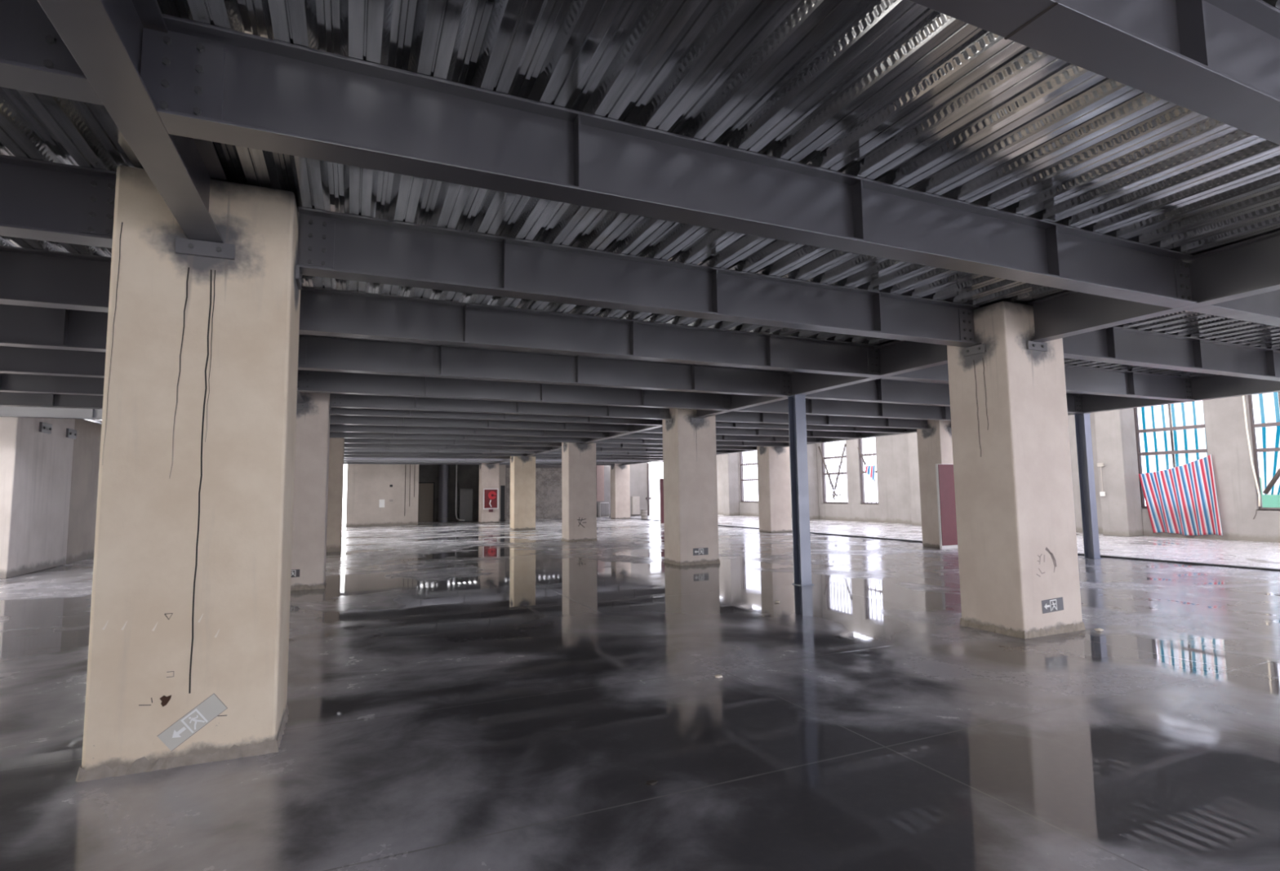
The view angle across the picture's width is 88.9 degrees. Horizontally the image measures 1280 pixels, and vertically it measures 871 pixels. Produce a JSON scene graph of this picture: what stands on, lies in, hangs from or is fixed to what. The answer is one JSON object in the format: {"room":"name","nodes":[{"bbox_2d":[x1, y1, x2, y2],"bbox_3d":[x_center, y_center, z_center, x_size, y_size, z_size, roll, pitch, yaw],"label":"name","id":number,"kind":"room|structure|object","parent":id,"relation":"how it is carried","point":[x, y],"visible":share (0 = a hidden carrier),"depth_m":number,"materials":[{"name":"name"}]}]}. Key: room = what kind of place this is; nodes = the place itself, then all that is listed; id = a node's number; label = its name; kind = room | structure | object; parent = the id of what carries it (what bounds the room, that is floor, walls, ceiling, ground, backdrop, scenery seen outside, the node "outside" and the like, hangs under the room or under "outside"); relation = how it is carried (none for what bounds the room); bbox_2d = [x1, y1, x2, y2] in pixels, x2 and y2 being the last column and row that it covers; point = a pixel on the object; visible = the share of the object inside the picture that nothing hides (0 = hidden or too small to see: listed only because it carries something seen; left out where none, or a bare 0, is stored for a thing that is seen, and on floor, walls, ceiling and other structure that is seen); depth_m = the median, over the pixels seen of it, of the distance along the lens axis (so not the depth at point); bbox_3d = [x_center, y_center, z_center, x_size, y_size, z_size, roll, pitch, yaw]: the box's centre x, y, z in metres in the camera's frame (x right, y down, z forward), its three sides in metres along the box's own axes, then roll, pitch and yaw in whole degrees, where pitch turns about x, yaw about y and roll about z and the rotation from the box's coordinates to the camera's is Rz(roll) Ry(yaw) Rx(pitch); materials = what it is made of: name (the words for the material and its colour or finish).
{"room":"empty industrial building","nodes":[
{"label":"empty industrial building","id":0,"kind":"room"},
{"bbox_2d":[0,417,102,578],"bbox_3d":[-15.596,1.337,15.834,2.880,3.686,6.340,1,-5,-24],"label":"wall","id":1,"kind":"structure","parent":0,"point":[36,466],"depth_m":15.01,"materials":[{"name":"paint"}]},
{"bbox_2d":[39,422,52,433],"bbox_3d":[-13.501,-0.170,14.838,0.079,0.220,0.520,1,-5,-24],"label":"bracket","id":2,"kind":"object","parent":1,"relation":"attached to","point":[46,428],"visible":1,"depth_m":14.76,"materials":[{"name":"metal"}]},
{"bbox_2d":[66,428,76,439],"bbox_3d":[-14.106,-0.043,16.204,0.079,0.220,0.520,1,-5,-24],"label":"bracket","id":3,"kind":"object","parent":1,"relation":"attached to","point":[71,433],"visible":1,"depth_m":16.13,"materials":[{"name":"metal"}]},
{"bbox_2d":[346,464,418,527],"bbox_3d":[-19.753,2.963,33.895,15.300,3.686,4.200,1,-5,-24],"label":"wall","id":4,"kind":"structure","parent":0,"point":[366,484],"depth_m":34.31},
{"bbox_2d":[498,464,506,521],"bbox_3d":[-8.672,3.300,39.427,0.550,3.686,2.600,1,-5,-24],"label":"wall","id":5,"kind":"structure","parent":0,"point":[502,468],"depth_m":38.31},
{"bbox_2d":[500,485,505,521],"bbox_3d":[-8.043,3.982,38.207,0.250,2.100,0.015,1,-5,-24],"label":"door","id":6,"kind":"structure","parent":5,"relation":"in","point":[502,487],"depth_m":38.20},
{"bbox_2d":[418,462,648,521],"bbox_3d":[-4.453,3.544,42.863,19.950,3.686,0.300,1,-5,-24],"label":"wall","id":7,"kind":"structure","parent":0,"point":[468,475],"depth_m":40.14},
{"bbox_2d":[417,482,434,522],"bbox_3d":[-12.822,3.972,38.883,1.070,2.360,0.110,1,-5,-24],"label":"wooden door","id":8,"kind":"structure","parent":7,"relation":"in","point":[426,490],"depth_m":38.88,"materials":[{"name":"wood"}]},
{"bbox_2d":[506,467,561,519],"bbox_3d":[-5.779,3.719,42.078,5.700,3.236,0.030,1,-5,-24],"label":"wall","id":9,"kind":"structure","parent":7,"relation":"attached to","point":[548,480],"depth_m":41.96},
{"bbox_2d":[595,465,604,501],"bbox_3d":[-2.654,3.091,43.481,0.520,2.550,0.099,1,-5,-24],"label":"board","id":10,"kind":"object","parent":7,"relation":"attached to","point":[599,468],"visible":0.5,"depth_m":43.43,"materials":[{"name":"paint"}]},
{"bbox_2d":[0,514,1279,870],"bbox_3d":[-2.371,3.329,18.287,36.550,0.200,46.800,1,-5,-24],"label":"floor","id":11,"kind":"structure","parent":0,"point":[473,695],"depth_m":4.56,"materials":[{"name":"concrete"}]},
{"bbox_2d":[75,164,303,782],"bbox_3d":[-2.929,0.188,4.432,1.062,3.670,0.872,1,-5,-24],"label":"concrete column","id":12,"kind":"structure","parent":11,"relation":"on","point":[191,591],"depth_m":4.06,"materials":[{"name":"paint"}]},
{"bbox_2d":[157,693,227,751],"bbox_3d":[-2.706,1.734,3.950,0.355,0.310,0.004,1,-5,-24],"label":"exit sign","id":13,"kind":"object","parent":12,"relation":"attached to","point":[211,707],"visible":1,"depth_m":3.95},
{"bbox_2d":[290,391,332,591],"bbox_3d":[-6.135,0.860,11.675,1.062,3.670,0.872,1,-5,-24],"label":"concrete column","id":14,"kind":"structure","parent":11,"relation":"on","point":[308,553],"depth_m":11.40,"materials":[{"name":"beige paint"}]},
{"bbox_2d":[326,437,344,552],"bbox_3d":[-9.282,1.534,18.945,1.191,3.670,0.872,1,-5,-24],"label":"concrete column","id":15,"kind":"structure","parent":11,"relation":"on","point":[336,446],"depth_m":18.73,"materials":[{"name":"concrete"}]},
{"bbox_2d":[437,464,448,522],"bbox_3d":[-11.526,3.250,38.278,0.660,3.660,0.660,1,-5,-24],"label":"column","id":16,"kind":"structure","parent":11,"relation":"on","point":[443,482],"depth_m":38.05,"materials":[{"name":"metal"}]},
{"bbox_2d":[455,464,464,520],"bbox_3d":[-10.537,3.209,38.280,0.538,3.604,0.070,1,-5,-24],"label":"pipe","id":17,"kind":"object","parent":11,"relation":"on","point":[456,464],"visible":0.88,"depth_m":38.14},
{"bbox_2d":[458,488,472,521],"bbox_3d":[-10.341,4.130,38.701,0.750,1.950,0.435,1,-5,-24],"label":"locker","id":18,"kind":"object","parent":11,"relation":"on","point":[465,495],"visible":0.98,"depth_m":38.52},
{"bbox_2d":[478,462,498,523],"bbox_3d":[-8.480,3.060,36.609,1.062,3.670,0.872,1,-5,-24],"label":"concrete column","id":19,"kind":"structure","parent":11,"relation":"on","point":[488,473],"depth_m":36.24,"materials":[{"name":"beige paint"}]},
{"bbox_2d":[483,488,498,511],"bbox_3d":[-8.266,3.580,36.093,0.840,1.300,0.233,1,-5,-24],"label":"box","id":20,"kind":"object","parent":19,"relation":"attached to","point":[491,495],"visible":1,"depth_m":36.04,"materials":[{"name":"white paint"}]},
{"bbox_2d":[510,456,535,530],"bbox_3d":[-5.274,2.388,29.365,1.062,3.670,0.872,1,-5,-24],"label":"concrete column","id":21,"kind":"structure","parent":11,"relation":"on","point":[522,469],"depth_m":29.00,"materials":[{"name":"paint"}]},
{"bbox_2d":[561,442,597,542],"bbox_3d":[-2.067,1.716,22.122,1.062,3.670,0.872,1,-5,-24],"label":"concrete column","id":22,"kind":"structure","parent":11,"relation":"on","point":[579,475],"depth_m":21.77,"materials":[{"name":"beige paint"}]},
{"bbox_2d":[597,502,608,517],"bbox_3d":[-2.414,4.910,43.079,0.620,0.950,0.520,1,-5,-24],"label":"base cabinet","id":23,"kind":"object","parent":11,"relation":"on","point":[602,508],"visible":1,"depth_m":42.85,"materials":[{"name":"white paint"}]},
{"bbox_2d":[610,463,630,519],"bbox_3d":[-1.206,3.244,39.812,1.062,3.670,0.872,1,-5,-24],"label":"concrete column","id":24,"kind":"structure","parent":11,"relation":"on","point":[620,473],"depth_m":39.45,"materials":[{"name":"beige paint"}]},
{"bbox_2d":[631,496,639,514],"bbox_3d":[-0.303,4.754,44.313,0.530,1.220,0.199,1,-5,-24],"label":"leaning board","id":25,"kind":"object","parent":11,"relation":"on","point":[635,502],"visible":1,"depth_m":44.22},
{"bbox_2d":[645,462,651,515],"bbox_3d":[0.579,3.690,44.791,0.320,3.600,0.180,1,-5,-24],"label":"post","id":26,"kind":"object","parent":11,"relation":"on","point":[648,498],"visible":1,"depth_m":44.76,"materials":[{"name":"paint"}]},
{"bbox_2d":[659,478,664,524],"bbox_3d":[1.365,3.220,31.728,0.850,2.250,0.115,1,-5,-24],"label":"tall cabinet","id":27,"kind":"object","parent":11,"relation":"on","point":[661,480],"visible":0.27,"depth_m":31.57,"materials":[{"name":"white paint"}]},
{"bbox_2d":[662,408,719,565],"bbox_3d":[1.139,1.044,14.878,1.062,3.670,0.872,1,-5,-24],"label":"concrete column","id":28,"kind":"structure","parent":11,"relation":"on","point":[691,522],"depth_m":14.53,"materials":[{"name":"beige paint"}]},
{"bbox_2d":[693,547,708,555],"bbox_3d":[1.338,2.560,14.388,0.380,0.155,0.004,1,-5,-24],"label":"exit sign","id":29,"kind":"object","parent":28,"relation":"attached to","point":[699,551],"visible":1,"depth_m":14.39,"materials":[{"name":"grey plastic"}]},
{"bbox_2d":[756,446,791,533],"bbox_3d":[5.207,1.900,25.324,1.062,3.670,0.872,1,-5,-24],"label":"concrete column","id":30,"kind":"structure","parent":11,"relation":"on","point":[775,513],"depth_m":24.98,"materials":[{"name":"beige paint"}]},
{"bbox_2d":[786,394,813,586],"bbox_3d":[2.749,0.922,11.228,0.260,3.240,0.260,1,-5,-24],"label":"steel post","id":31,"kind":"object","parent":11,"relation":"on","point":[796,402],"visible":1,"depth_m":11.20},
{"bbox_2d":[916,419,953,547],"bbox_3d":[8.413,1.228,18.081,1.062,3.670,0.872,1,-5,-24],"label":"concrete column","id":32,"kind":"structure","parent":11,"relation":"on","point":[935,446],"depth_m":17.85,"materials":[{"name":"beige paint"}]},
{"bbox_2d":[608,515,1279,571],"bbox_3d":[7.119,3.457,22.531,0.140,0.035,45.900,1,-5,-24],"label":"strip","id":33,"kind":"object","parent":11,"relation":"on","point":[1082,554],"visible":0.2,"depth_m":14.06,"materials":[{"name":"rubber"}]},
{"bbox_2d":[935,463,957,549],"bbox_3d":[8.335,1.890,17.486,0.850,2.250,0.115,1,-5,-24],"label":"board","id":34,"kind":"object","parent":11,"relation":"on","point":[944,472],"visible":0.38,"depth_m":17.39,"materials":[{"name":"red paint"}]},
{"bbox_2d":[946,301,1085,639],"bbox_3d":[4.345,0.372,7.634,1.062,3.670,0.872,1,-5,-24],"label":"concrete column","id":35,"kind":"structure","parent":11,"relation":"on","point":[1017,548],"depth_m":7.30,"materials":[{"name":"beige paint"}]},
{"bbox_2d":[1041,596,1063,613],"bbox_3d":[4.516,1.857,7.135,0.355,0.152,0.004,1,-5,-24],"label":"exit sign","id":36,"kind":"object","parent":35,"relation":"attached to","point":[1052,605],"visible":1,"depth_m":7.13,"materials":[{"name":"grey plastic"}]},
{"bbox_2d":[1074,413,1102,559],"bbox_3d":[10.052,1.125,14.662,0.260,3.240,0.260,1,-5,-24],"label":"steel post","id":37,"kind":"object","parent":11,"relation":"on","point":[1082,421],"visible":1,"depth_m":14.64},
{"bbox_2d":[0,0,1279,424],"bbox_3d":[-5.824,-0.642,16.963,27.280,0.200,46.500,1,-5,-24],"label":"ceiling","id":38,"kind":"structure","parent":0,"point":[907,94],"depth_m":3.79,"materials":[{"name":"metal"}]},
{"bbox_2d":[0,405,102,419],"bbox_3d":[-11.152,-0.559,13.389,7.843,0.445,0.190,1,-5,-24],"label":"steel beam","id":39,"kind":"structure","parent":38,"relation":"attached to","point":[5,411],"depth_m":13.07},
{"bbox_2d":[0,0,103,105],"bbox_3d":[-5.719,-1.698,1.116,7.843,0.445,0.190,1,-5,-24],"label":"steel beam","id":40,"kind":"structure","parent":38,"relation":"attached to","point":[34,58],"depth_m":2.56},
{"bbox_2d":[0,391,103,408],"bbox_3d":[-10.365,-0.724,11.613,7.843,0.445,0.190,1,-5,-24],"label":"steel beam","id":41,"kind":"structure","parent":38,"relation":"attached to","point":[6,399],"depth_m":11.55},
{"bbox_2d":[0,373,104,395],"bbox_3d":[-9.587,-0.887,9.854,7.843,0.445,0.190,1,-5,-24],"label":"steel beam","id":42,"kind":"structure","parent":38,"relation":"attached to","point":[9,383],"depth_m":10.06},
{"bbox_2d":[0,346,106,377],"bbox_3d":[-8.812,-1.050,8.105,7.843,0.445,0.190,1,-5,-24],"label":"steel beam","id":43,"kind":"structure","parent":38,"relation":"attached to","point":[13,360],"depth_m":8.56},
{"bbox_2d":[0,303,108,352],"bbox_3d":[-8.026,-1.215,6.328,7.843,0.445,0.190,1,-5,-24],"label":"steel beam","id":44,"kind":"structure","parent":38,"relation":"attached to","point":[25,326],"depth_m":7.05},
{"bbox_2d":[0,245,111,312],"bbox_3d":[-7.240,-1.379,4.551,7.843,0.445,0.190,1,-5,-24],"label":"steel beam","id":45,"kind":"structure","parent":38,"relation":"attached to","point":[34,277],"depth_m":5.54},
{"bbox_2d":[0,154,116,248],"bbox_3d":[-6.665,-1.540,2.790,7.259,0.445,0.190,1,-5,-24],"label":"steel beam","id":46,"kind":"structure","parent":38,"relation":"attached to","point":[40,200],"depth_m":4.10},
{"bbox_2d":[37,0,226,243],"bbox_3d":[-1.351,-1.769,0.960,0.190,0.445,7.139,1,-5,-24],"label":"girder","id":47,"kind":"object","parent":38,"relation":"attached to","point":[104,37],"visible":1,"depth_m":2.78,"materials":[{"name":"metal"}]},
{"bbox_2d":[343,462,481,464],"bbox_3d":[-12.003,1.319,34.843,7.928,0.445,0.190,1,-5,-24],"label":"steel beam","id":48,"kind":"structure","parent":38,"relation":"attached to","point":[344,463],"depth_m":34.48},
{"bbox_2d":[343,459,497,462],"bbox_3d":[-11.156,1.141,32.930,7.928,0.445,0.190,1,-5,-24],"label":"steel beam","id":49,"kind":"structure","parent":38,"relation":"attached to","point":[344,460],"depth_m":32.94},
{"bbox_2d":[343,457,506,461],"bbox_3d":[-10.309,0.964,31.017,7.928,0.445,0.190,1,-5,-24],"label":"steel beam","id":50,"kind":"structure","parent":38,"relation":"attached to","point":[344,458],"depth_m":30.96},
{"bbox_2d":[343,454,510,458],"bbox_3d":[-9.462,0.786,29.103,7.928,0.445,0.190,1,-5,-24],"label":"steel beam","id":51,"kind":"structure","parent":38,"relation":"attached to","point":[344,455],"depth_m":29.02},
{"bbox_2d":[343,451,527,456],"bbox_3d":[-8.615,0.609,27.190,7.928,0.445,0.190,1,-5,-24],"label":"steel beam","id":52,"kind":"structure","parent":38,"relation":"attached to","point":[344,452],"depth_m":27.12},
{"bbox_2d":[343,448,538,453],"bbox_3d":[-7.809,0.440,25.367,7.928,0.445,0.190,1,-5,-24],"label":"steel beam","id":53,"kind":"structure","parent":38,"relation":"attached to","point":[371,450],"depth_m":25.36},
{"bbox_2d":[344,443,552,450],"bbox_3d":[-7.002,0.270,23.545,7.928,0.445,0.190,1,-5,-24],"label":"steel beam","id":54,"kind":"structure","parent":38,"relation":"attached to","point":[346,445],"depth_m":23.51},
{"bbox_2d":[344,438,561,446],"bbox_3d":[-6.135,0.089,21.586,7.928,0.445,0.190,1,-5,-24],"label":"steel beam","id":55,"kind":"structure","parent":38,"relation":"attached to","point":[371,441],"depth_m":21.48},
{"bbox_2d":[329,431,587,443],"bbox_3d":[-5.348,-0.076,19.809,7.928,0.445,0.190,1,-5,-24],"label":"steel beam","id":56,"kind":"structure","parent":38,"relation":"attached to","point":[332,434],"depth_m":19.65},
{"bbox_2d":[329,424,608,438],"bbox_3d":[-4.570,-0.239,18.051,7.928,0.445,0.190,1,-5,-24],"label":"steel beam","id":57,"kind":"structure","parent":38,"relation":"attached to","point":[333,428],"depth_m":17.91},
{"bbox_2d":[329,414,634,432],"bbox_3d":[-3.784,-0.404,16.274,7.928,0.445,0.190,1,-5,-24],"label":"steel beam","id":58,"kind":"structure","parent":38,"relation":"attached to","point":[334,419],"depth_m":16.12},
{"bbox_2d":[330,407,662,425],"bbox_3d":[-3.017,-0.565,14.543,7.928,0.445,0.190,1,-5,-24],"label":"steel beam","id":59,"kind":"structure","parent":38,"relation":"attached to","point":[335,411],"depth_m":14.37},
{"bbox_2d":[329,393,671,419],"bbox_3d":[-2.521,-0.669,13.422,6.968,0.445,0.190,1,-5,-24],"label":"steel beam","id":60,"kind":"structure","parent":38,"relation":"attached to","point":[336,400],"depth_m":13.18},
{"bbox_2d":[297,369,730,410],"bbox_3d":[-1.783,-0.824,11.755,7.928,0.445,0.190,1,-5,-24],"label":"steel beam","id":61,"kind":"structure","parent":38,"relation":"attached to","point":[308,381],"depth_m":11.44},
{"bbox_2d":[523,446,561,457],"bbox_3d":[-3.692,0.431,25.885,0.190,0.445,7.158,1,-5,-24],"label":"girder","id":62,"kind":"object","parent":38,"relation":"attached to","point":[554,448],"visible":0.27,"depth_m":26.07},
{"bbox_2d":[297,333,791,397],"bbox_3d":[-0.964,-0.995,9.905,7.928,0.445,0.190,1,-5,-24],"label":"steel beam","id":63,"kind":"structure","parent":38,"relation":"attached to","point":[316,353],"depth_m":9.57,"materials":[{"name":"metal"}]},
{"bbox_2d":[498,462,614,465],"bbox_3d":[-4.729,1.503,38.046,7.928,0.445,0.190,1,-5,-24],"label":"steel beam","id":64,"kind":"structure","parent":38,"relation":"attached to","point":[507,464],"depth_m":37.80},
{"bbox_2d":[502,461,635,463],"bbox_3d":[-3.882,1.325,36.133,7.928,0.445,0.190,1,-5,-24],"label":"steel beam","id":65,"kind":"structure","parent":38,"relation":"attached to","point":[536,462],"depth_m":35.86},
{"bbox_2d":[509,458,650,462],"bbox_3d":[-3.035,1.148,34.219,7.928,0.445,0.190,1,-5,-24],"label":"steel beam","id":66,"kind":"structure","parent":38,"relation":"attached to","point":[536,460],"depth_m":34.81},
{"bbox_2d":[298,285,880,377],"bbox_3d":[-0.113,-1.173,7.983,7.928,0.445,0.190,1,-5,-24],"label":"steel beam","id":67,"kind":"structure","parent":38,"relation":"attached to","point":[326,312],"depth_m":7.62,"materials":[{"name":"metal"}]},
{"bbox_2d":[531,453,662,457],"bbox_3d":[-1.341,0.793,30.392,7.928,0.445,0.190,1,-5,-24],"label":"steel beam","id":68,"kind":"structure","parent":38,"relation":"attached to","point":[539,455],"depth_m":30.47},
{"bbox_2d":[535,456,662,460],"bbox_3d":[-2.188,0.970,32.306,7.928,0.445,0.190,1,-5,-24],"label":"steel beam","id":69,"kind":"structure","parent":38,"relation":"attached to","point":[536,457],"depth_m":32.68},
{"bbox_2d":[542,450,662,455],"bbox_3d":[-0.535,0.624,28.570,7.928,0.445,0.190,1,-5,-24],"label":"steel beam","id":70,"kind":"structure","parent":38,"relation":"attached to","point":[553,451],"depth_m":28.39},
{"bbox_2d":[579,423,662,444],"bbox_3d":[-0.485,-0.241,18.641,0.190,0.445,7.158,1,-5,-24],"label":"girder","id":71,"kind":"object","parent":38,"relation":"attached to","point":[637,428],"visible":0.28,"depth_m":18.49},
{"bbox_2d":[296,206,982,347],"bbox_3d":[0.687,-1.341,6.174,6.968,0.445,0.190,1,-5,-24],"label":"steel beam","id":72,"kind":"structure","parent":38,"relation":"attached to","point":[331,244],"depth_m":5.70,"materials":[{"name":"metal"}]},
{"bbox_2d":[557,447,729,453],"bbox_3d":[0.272,0.455,26.748,7.928,0.445,0.190,1,-5,-24],"label":"steel beam","id":73,"kind":"structure","parent":38,"relation":"attached to","point":[597,449],"depth_m":26.52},
{"bbox_2d":[140,13,1197,308],"bbox_3d":[1.454,-1.502,4.443,7.928,0.445,0.190,1,-5,-24],"label":"steel beam","id":74,"kind":"structure","parent":38,"relation":"attached to","point":[205,82],"depth_m":3.63,"materials":[{"name":"metal"}]},
{"bbox_2d":[595,443,756,449],"bbox_3d":[1.139,0.273,24.789,7.928,0.445,0.190,1,-5,-24],"label":"steel beam","id":75,"kind":"structure","parent":38,"relation":"attached to","point":[597,445],"depth_m":24.38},
{"bbox_2d":[590,438,787,446],"bbox_3d":[1.926,0.108,23.012,7.928,0.445,0.190,1,-5,-24],"label":"steel beam","id":76,"kind":"structure","parent":38,"relation":"attached to","point":[625,441],"depth_m":23.37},
{"bbox_2d":[612,432,821,443],"bbox_3d":[2.704,-0.055,21.254,7.928,0.445,0.190,1,-5,-24],"label":"steel beam","id":77,"kind":"structure","parent":38,"relation":"attached to","point":[636,435],"depth_m":21.46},
{"bbox_2d":[638,426,861,438],"bbox_3d":[3.490,-0.220,19.477,7.928,0.445,0.190,1,-5,-24],"label":"steel beam","id":78,"kind":"structure","parent":38,"relation":"attached to","point":[719,431],"depth_m":19.66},
{"bbox_2d":[715,421,906,433],"bbox_3d":[4.257,-0.381,17.746,7.928,0.445,0.190,1,-5,-24],"label":"steel beam","id":79,"kind":"structure","parent":38,"relation":"attached to","point":[718,424],"depth_m":18.00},
{"bbox_2d":[693,339,947,417],"bbox_3d":[2.721,-0.913,11.397,0.190,0.445,7.158,1,-5,-24],"label":"girder","id":80,"kind":"object","parent":38,"relation":"attached to","point":[897,357],"visible":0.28,"depth_m":9.60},
{"bbox_2d":[715,411,930,429],"bbox_3d":[4.753,-0.485,16.625,6.968,0.445,0.190,1,-5,-24],"label":"steel beam","id":81,"kind":"structure","parent":38,"relation":"attached to","point":[731,416],"depth_m":16.59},
{"bbox_2d":[733,398,951,421],"bbox_3d":[5.491,-0.639,14.958,7.928,0.445,0.190,1,-5,-24],"label":"steel beam","id":82,"kind":"structure","parent":38,"relation":"attached to","point":[813,406],"depth_m":14.74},
{"bbox_2d":[778,428,916,447],"bbox_3d":[6.789,-0.057,21.844,0.190,0.445,7.158,1,-5,-24],"label":"girder","id":83,"kind":"object","parent":38,"relation":"attached to","point":[864,435],"visible":0.26,"depth_m":20.89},
{"bbox_2d":[804,377,1083,413],"bbox_3d":[6.310,-0.811,13.108,7.928,0.445,0.190,1,-5,-24],"label":"steel beam","id":84,"kind":"structure","parent":38,"relation":"attached to","point":[878,390],"depth_m":12.50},
{"bbox_2d":[881,363,1194,401],"bbox_3d":[7.161,-0.989,11.185,7.928,0.445,0.190,1,-5,-24],"label":"steel beam","id":85,"kind":"structure","parent":38,"relation":"attached to","point":[1078,379],"depth_m":11.78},
{"bbox_2d":[908,0,1279,144],"bbox_3d":[2.226,-1.663,2.698,7.928,0.448,0.194,1,-5,-24],"label":"steel beam","id":86,"kind":"structure","parent":38,"relation":"attached to","point":[1219,60],"depth_m":2.63,"materials":[{"name":"metal"}]},
{"bbox_2d":[950,374,1279,427],"bbox_3d":[9.995,-0.729,14.600,0.190,0.445,7.158,1,-5,-24],"label":"girder","id":87,"kind":"object","parent":38,"relation":"attached to","point":[1211,386],"visible":0.3,"depth_m":12.59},
{"bbox_2d":[1027,231,1279,342],"bbox_3d":[5.924,-1.585,4.162,0.190,0.445,7.139,1,-5,-24],"label":"girder","id":88,"kind":"object","parent":38,"relation":"attached to","point":[1250,267],"visible":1,"depth_m":5.98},
{"bbox_2d":[1062,325,1279,381],"bbox_3d":[7.961,-1.157,9.377,6.968,0.445,0.190,1,-5,-24],"label":"steel beam","id":89,"kind":"structure","parent":38,"relation":"attached to","point":[1113,344],"depth_m":9.14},
{"bbox_2d":[1186,289,1279,326],"bbox_3d":[8.727,-1.318,7.646,7.928,0.445,0.190,1,-5,-24],"label":"steel beam","id":90,"kind":"structure","parent":38,"relation":"attached to","point":[1264,308],"depth_m":6.45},
{"bbox_2d":[721,452,739,515],"bbox_3d":[5.964,2.465,43.058,0.780,5.600,0.790,1,-5,-24],"label":"wall pillar","id":91,"kind":"structure","parent":0,"point":[729,461],"depth_m":42.67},
{"bbox_2d":[807,444,818,519],"bbox_3d":[9.170,1.793,35.814,0.780,5.600,0.790,1,-5,-24],"label":"wall pillar","id":92,"kind":"structure","parent":0,"point":[811,448],"depth_m":35.41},
{"bbox_2d":[907,432,921,525],"bbox_3d":[12.377,1.121,28.570,0.780,5.600,0.790,1,-5,-24],"label":"wall pillar","id":93,"kind":"structure","parent":0,"point":[913,437],"depth_m":28.46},
{"bbox_2d":[716,395,1279,542],"bbox_3d":[14.236,0.847,25.704,0.300,5.600,46.500,1,-5,-24],"label":"wall","id":94,"kind":"structure","parent":0,"point":[1227,442],"depth_m":22.16,"materials":[{"name":"paint"}]},
{"bbox_2d":[739,450,758,502],"bbox_3d":[7.049,2.340,41.892,0.260,3.881,2.190,1,-5,-24],"label":"window","id":95,"kind":"structure","parent":94,"relation":"in","point":[753,463],"depth_m":42.12,"materials":[{"name":"paint"}]},
{"bbox_2d":[821,440,848,503],"bbox_3d":[10.325,1.653,34.489,0.260,3.881,2.040,1,-5,-24],"label":"window","id":96,"kind":"structure","parent":94,"relation":"in","point":[835,456],"depth_m":34.65,"materials":[{"name":"glass"}]},
{"bbox_2d":[831,443,845,501],"bbox_3d":[10.357,1.930,33.946,0.085,2.958,1.187,2,-5,-25],"label":"strut","id":97,"kind":"object","parent":94,"relation":"attached to","point":[844,447],"visible":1,"depth_m":33.95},
{"bbox_2d":[858,437,878,504],"bbox_3d":[11.334,1.442,32.211,0.260,3.881,1.240,1,-5,-24],"label":"window","id":98,"kind":"structure","parent":94,"relation":"in","point":[873,454],"depth_m":32.43,"materials":[{"name":"paint"}]},
{"bbox_2d":[865,465,875,481],"bbox_3d":[11.285,1.876,31.897,0.042,0.800,0.721,1,-5,-24],"label":"tarpaulin","id":99,"kind":"object","parent":98,"relation":"hanging from","point":[870,470],"visible":1,"depth_m":31.87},
{"bbox_2d":[1133,400,1208,508],"bbox_3d":[16.587,0.341,20.343,0.260,3.881,1.990,1,-5,-24],"label":"window","id":100,"kind":"structure","parent":94,"relation":"in","point":[1171,428],"depth_m":20.47,"materials":[{"name":"paint"}]},
{"bbox_2d":[1137,400,1207,506],"bbox_3d":[16.795,0.306,20.439,0.053,3.800,1.951,1,-5,-24],"label":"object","id":101,"kind":"structure","parent":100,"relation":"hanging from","point":[1188,413],"depth_m":20.55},
{"bbox_2d":[1138,454,1222,535],"bbox_3d":[16.459,1.829,19.962,0.163,2.410,2.153,1,-5,-24],"label":"tarpaulin","id":102,"kind":"object","parent":94,"relation":"hanging from","point":[1182,500],"visible":1,"depth_m":19.80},
{"bbox_2d":[1242,395,1260,506],"bbox_3d":[17.250,0.334,18.404,0.074,3.323,0.204,1,-5,-24],"label":"rope","id":103,"kind":"object","parent":94,"relation":"hanging from","point":[1243,397],"visible":0.88,"depth_m":18.40,"materials":[{"name":"fabric"}]},
{"bbox_2d":[1248,391,1279,511],"bbox_3d":[17.664,0.115,17.911,0.260,3.881,1.350,1,-5,-24],"label":"window","id":104,"kind":"structure","parent":94,"relation":"in","point":[1253,425],"depth_m":18.37,"materials":[{"name":"paint"}]},
{"bbox_2d":[1253,391,1279,494],"bbox_3d":[17.869,-0.069,18.024,0.027,3.400,1.300,1,-5,-24],"label":"window pane","id":105,"kind":"object","parent":104,"relation":"hanging from","point":[1266,406],"visible":0.7,"depth_m":18.37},
{"bbox_2d":[1262,467,1279,493],"bbox_3d":[17.499,0.865,17.746,0.110,1.458,0.963,1,-5,-24],"label":"strut","id":106,"kind":"object","parent":104,"relation":"attached to","point":[1276,477],"visible":1,"depth_m":17.91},
{"bbox_2d":[1093,408,1143,537],"bbox_3d":[15.583,0.449,21.327,0.780,5.600,0.790,1,-5,-24],"label":"wall pillar","id":107,"kind":"structure","parent":0,"point":[1115,430],"depth_m":20.99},
{"label":"outside","id":108,"kind":"structure","parent":0,"visible":0},
{"bbox_2d":[649,506,659,511],"bbox_3d":[28.463,5.056,39.568,35.800,0.250,110.000,1,-5,-24],"label":"ground","id":109,"kind":"structure","parent":108,"point":[651,508],"depth_m":75.14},
{"bbox_2d":[1259,477,1279,507],"bbox_3d":[23.279,2.331,21.612,0.120,2.200,9.000,1,-5,-24],"label":"window","id":110,"kind":"structure","parent":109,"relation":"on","point":[1268,500],"depth_m":23.27,"materials":[{"name":"green"}]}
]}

